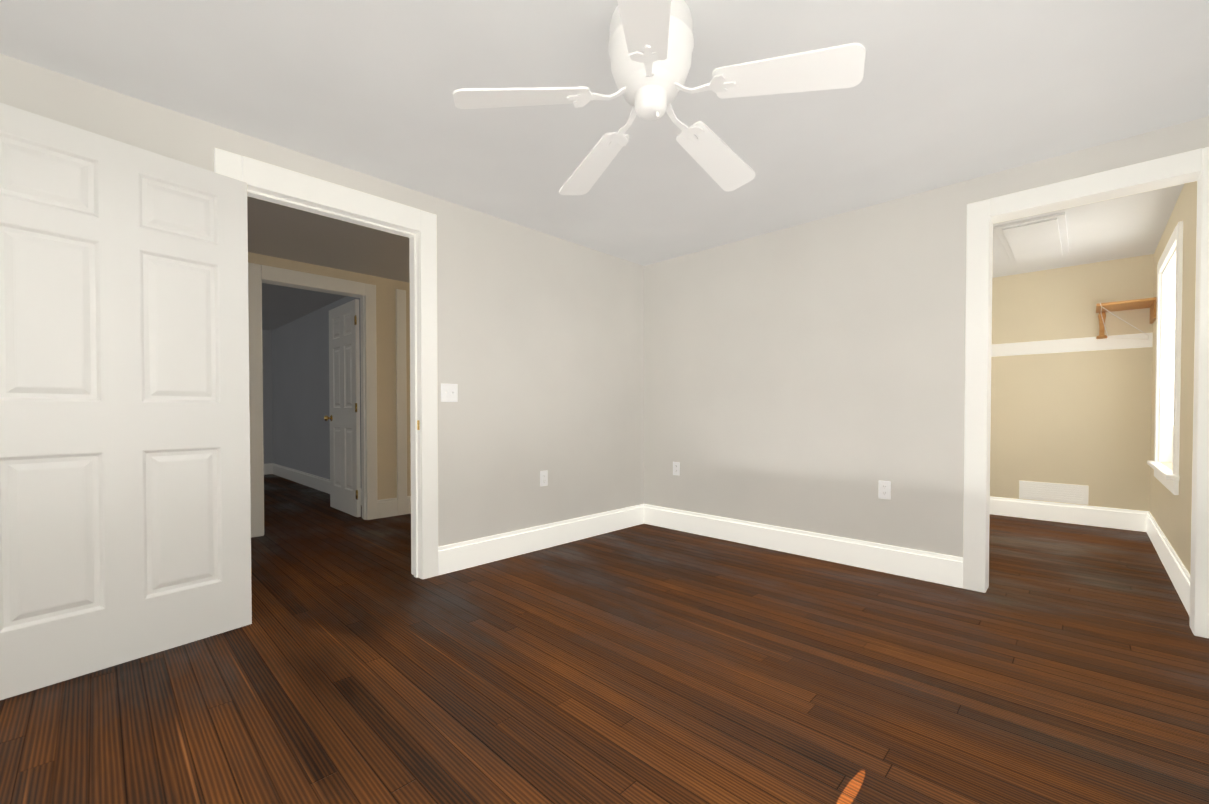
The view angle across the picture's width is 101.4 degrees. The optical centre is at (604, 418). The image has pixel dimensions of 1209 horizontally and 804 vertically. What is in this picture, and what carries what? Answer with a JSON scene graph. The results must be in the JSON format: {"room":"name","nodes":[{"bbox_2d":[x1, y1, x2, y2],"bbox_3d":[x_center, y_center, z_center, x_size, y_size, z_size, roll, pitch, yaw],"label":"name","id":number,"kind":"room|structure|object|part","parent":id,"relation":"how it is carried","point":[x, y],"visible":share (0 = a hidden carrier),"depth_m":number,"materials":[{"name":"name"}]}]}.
{"room":"empty bedroom","nodes":[
{"label":"empty bedroom","id":0,"kind":"room"},
{"bbox_2d":[262,330,272,463],"bbox_3d":[-6.949,-0.259,6.939,0.120,2.400,4.120,1,1,44],"label":"wall","id":1,"kind":"structure","parent":0,"point":[267,396],"depth_m":8.24,"materials":[{"name":"grey paint"}]},
{"bbox_2d":[264,463,271,474],"bbox_3d":[-6.955,0.852,6.850,0.018,0.180,3.960,1,1,44],"label":"baseboard","id":2,"kind":"structure","parent":1,"relation":"attached to","point":[267,467],"depth_m":8.24,"materials":[{"name":"paint"}]},
{"bbox_2d":[272,296,361,488],"bbox_3d":[-3.834,-0.256,6.701,4.680,2.400,0.120,1,1,44],"label":"wall","id":3,"kind":"structure","parent":0,"point":[300,363],"depth_m":7.05,"materials":[{"name":"grey paint"}]},
{"bbox_2d":[272,463,361,504],"bbox_3d":[-3.882,0.855,6.668,4.680,0.180,0.018,1,1,44],"label":"baseboard","id":4,"kind":"structure","parent":3,"relation":"attached to","point":[322,484],"depth_m":7.05,"materials":[{"name":"paint"}]},
{"bbox_2d":[0,54,643,546],"bbox_3d":[-1.183,-0.202,3.115,0.120,2.400,4.570,1,1,44],"label":"wall","id":5,"kind":"structure","parent":0,"point":[540,348],"depth_m":3.53,"materials":[{"name":"grey paint"}]},
{"bbox_2d":[0,103,251,699],"bbox_3d":[-1.986,-0.063,2.034,0.181,2.130,0.895,1,1,35],"label":"door","id":6,"kind":"structure","parent":5,"relation":"in","point":[125,518],"depth_m":2.01,"materials":[{"name":"white paint"}]},
{"bbox_2d":[214,148,438,578],"bbox_3d":[-1.498,-0.140,2.790,0.163,2.285,1.111,1,1,44],"label":"door frame","id":7,"kind":"structure","parent":5,"relation":"attached to","point":[258,174],"depth_m":3.07,"materials":[{"name":"beige paint"}]},
{"bbox_2d":[441,383,457,401],"bbox_3d":[-1.001,-0.170,3.203,0.021,0.118,0.118,1,1,44],"label":"light switch","id":8,"kind":"object","parent":5,"relation":"attached to","point":[449,392],"visible":1,"depth_m":3.21,"materials":[{"name":"white plastic"}]},
{"bbox_2d":[438,504,645,574],"bbox_3d":[-0.358,0.896,3.882,0.018,0.180,2.023,1,1,44],"label":"baseboard","id":9,"kind":"structure","parent":5,"relation":"attached to","point":[475,552],"depth_m":3.69,"materials":[{"name":"beige paint"}]},
{"bbox_2d":[540,470,547,486],"bbox_3d":[-0.461,0.453,3.776,0.010,0.118,0.072,1,1,44],"label":"outlet","id":10,"kind":"object","parent":5,"relation":"attached to","point":[543,478],"visible":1,"depth_m":3.77,"materials":[{"name":"grey plastic"}]},
{"bbox_2d":[248,252,410,499],"bbox_3d":[-2.851,-0.199,4.269,0.120,2.360,6.000,1,1,44],"label":"wall","id":11,"kind":"structure","parent":0,"point":[386,288],"depth_m":4.89,"materials":[{"name":"beige paint"}]},
{"bbox_2d":[248,262,406,537],"bbox_3d":[-2.519,-0.159,4.595,0.143,2.270,1.330,1,1,44],"label":"door frame","id":12,"kind":"structure","parent":11,"relation":"attached to","point":[257,273],"depth_m":4.74,"materials":[{"name":"paint"}]},
{"bbox_2d":[324,299,360,516],"bbox_3d":[-2.684,-0.106,5.103,0.803,2.125,0.181,1,1,44],"label":"hall door","id":13,"kind":"structure","parent":11,"relation":"in","point":[344,401],"depth_m":5.05,"materials":[{"name":"paint"}]},
{"bbox_3d":[-2.924,-0.009,5.337,0.068,0.068,0.181,1,1,44],"label":"knob","id":14,"kind":"part","parent":13,"relation":"part of","materials":[{"name":"gold metal"}]},
{"bbox_2d":[407,496,410,513],"bbox_3d":[-1.363,0.869,5.718,0.018,0.180,1.870,1,1,44],"label":"baseboard","id":15,"kind":"structure","parent":11,"relation":"attached to","point":[408,497],"depth_m":5.06,"materials":[{"name":"paint"}]},
{"bbox_2d":[0,474,1208,803],"bbox_3d":[-1.784,1.022,4.840,10.840,0.100,8.880,1,1,44],"label":"floor","id":16,"kind":"structure","parent":0,"point":[358,662],"depth_m":1.88,"materials":[{"name":"brown wood"}]},
{"bbox_2d":[0,0,1208,329],"bbox_3d":[-1.784,-1.458,4.803,10.480,0.140,8.520,1,1,44],"label":"ceiling","id":17,"kind":"structure","parent":0,"point":[944,92],"depth_m":2.16,"materials":[{"name":"paint"}]},
{"bbox_2d":[453,0,865,194],"bbox_3d":[0.192,-1.200,1.750,1.279,0.364,1.225,1,1,44],"label":"ceiling fan","id":18,"kind":"object","parent":17,"relation":"hanging from","point":[650,46],"visible":1,"depth_m":1.62,"materials":[{"name":"white plastic"}]},
{"bbox_2d":[994,212,1068,263],"bbox_3d":[3.405,-1.399,3.917,0.380,0.030,1.200,1,1,44],"label":"attic access hatch","id":19,"kind":"object","parent":17,"relation":"attached to","point":[1038,238],"visible":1,"depth_m":3.79,"materials":[{"name":"paint"}]},
{"bbox_2d":[644,116,1208,557],"bbox_3d":[1.644,-0.207,3.471,3.440,2.400,0.120,1,1,44],"label":"wall","id":20,"kind":"structure","parent":0,"point":[809,376],"depth_m":3.44,"materials":[{"name":"grey paint"}]},
{"bbox_2d":[673,462,679,475],"bbox_3d":[0.633,0.438,4.372,0.072,0.118,0.010,1,1,44],"label":"outlet","id":21,"kind":"object","parent":20,"relation":"attached to","point":[676,468],"visible":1,"depth_m":4.37,"materials":[{"name":"grey plastic"}]},
{"bbox_2d":[646,504,962,587],"bbox_3d":[1.241,0.898,3.782,2.452,0.180,0.018,1,1,44],"label":"baseboard","id":22,"kind":"structure","parent":20,"relation":"attached to","point":[944,569],"depth_m":3.49,"materials":[{"name":"beige paint"}]},
{"bbox_2d":[878,480,890,499],"bbox_3d":[1.821,0.461,3.218,0.072,0.118,0.010,1,1,44],"label":"outlet","id":23,"kind":"object","parent":20,"relation":"attached to","point":[884,489],"visible":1,"depth_m":3.21,"materials":[{"name":"grey plastic"}]},
{"bbox_2d":[963,147,1208,637],"bbox_3d":[2.524,-0.080,2.617,0.815,2.170,0.120,1,1,44],"label":"door frame","id":24,"kind":"structure","parent":20,"relation":"in","point":[1117,193],"depth_m":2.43,"materials":[{"name":"beige paint"}]},
{"bbox_2d":[990,254,1153,511],"bbox_3d":[4.119,-0.229,4.942,2.180,2.400,0.120,1,1,44],"label":"wall","id":25,"kind":"structure","parent":0,"point":[1080,418],"depth_m":4.61,"materials":[{"name":"beige paint"}]},
{"bbox_2d":[1019,480,1088,504],"bbox_3d":[4.270,0.699,4.716,0.490,0.180,0.013,1,1,44],"label":"air vent","id":26,"kind":"object","parent":25,"relation":"in","point":[1057,492],"visible":1,"depth_m":4.70,"materials":[{"name":"white metal"}]},
{"bbox_2d":[990,496,1141,531],"bbox_3d":[4.042,0.881,4.937,1.800,0.180,0.018,1,1,44],"label":"baseboard","id":27,"kind":"structure","parent":25,"relation":"attached to","point":[1126,519],"depth_m":4.63,"materials":[{"name":"beige paint"}]},
{"bbox_2d":[991,297,1156,356],"bbox_3d":[3.900,-0.812,4.758,1.870,0.370,0.437,1,1,44],"label":"shelf","id":28,"kind":"object","parent":25,"relation":"attached to","point":[1102,341],"visible":0.62,"depth_m":4.44,"materials":[{"name":"beige paint"}]},
{"bbox_2d":[1150,181,1196,573],"bbox_3d":[3.864,-0.204,3.252,0.190,2.400,2.660,1,1,44],"label":"wall","id":29,"kind":"structure","parent":0,"point":[1170,512],"depth_m":2.88,"materials":[{"name":"beige paint"}]},
{"bbox_2d":[1147,221,1182,494],"bbox_3d":[3.888,-0.369,3.400,0.125,1.645,1.260,1,1,44],"label":"window","id":30,"kind":"structure","parent":29,"relation":"attached to","point":[1168,362],"depth_m":3.73,"materials":[{"name":"beige paint"}]},
{"bbox_2d":[1142,511,1189,616],"bbox_3d":[3.789,0.905,3.341,0.018,0.180,2.660,1,1,44],"label":"baseboard","id":31,"kind":"structure","parent":29,"relation":"attached to","point":[1145,521],"depth_m":3.12,"materials":[{"name":"beige paint"}]}
]}

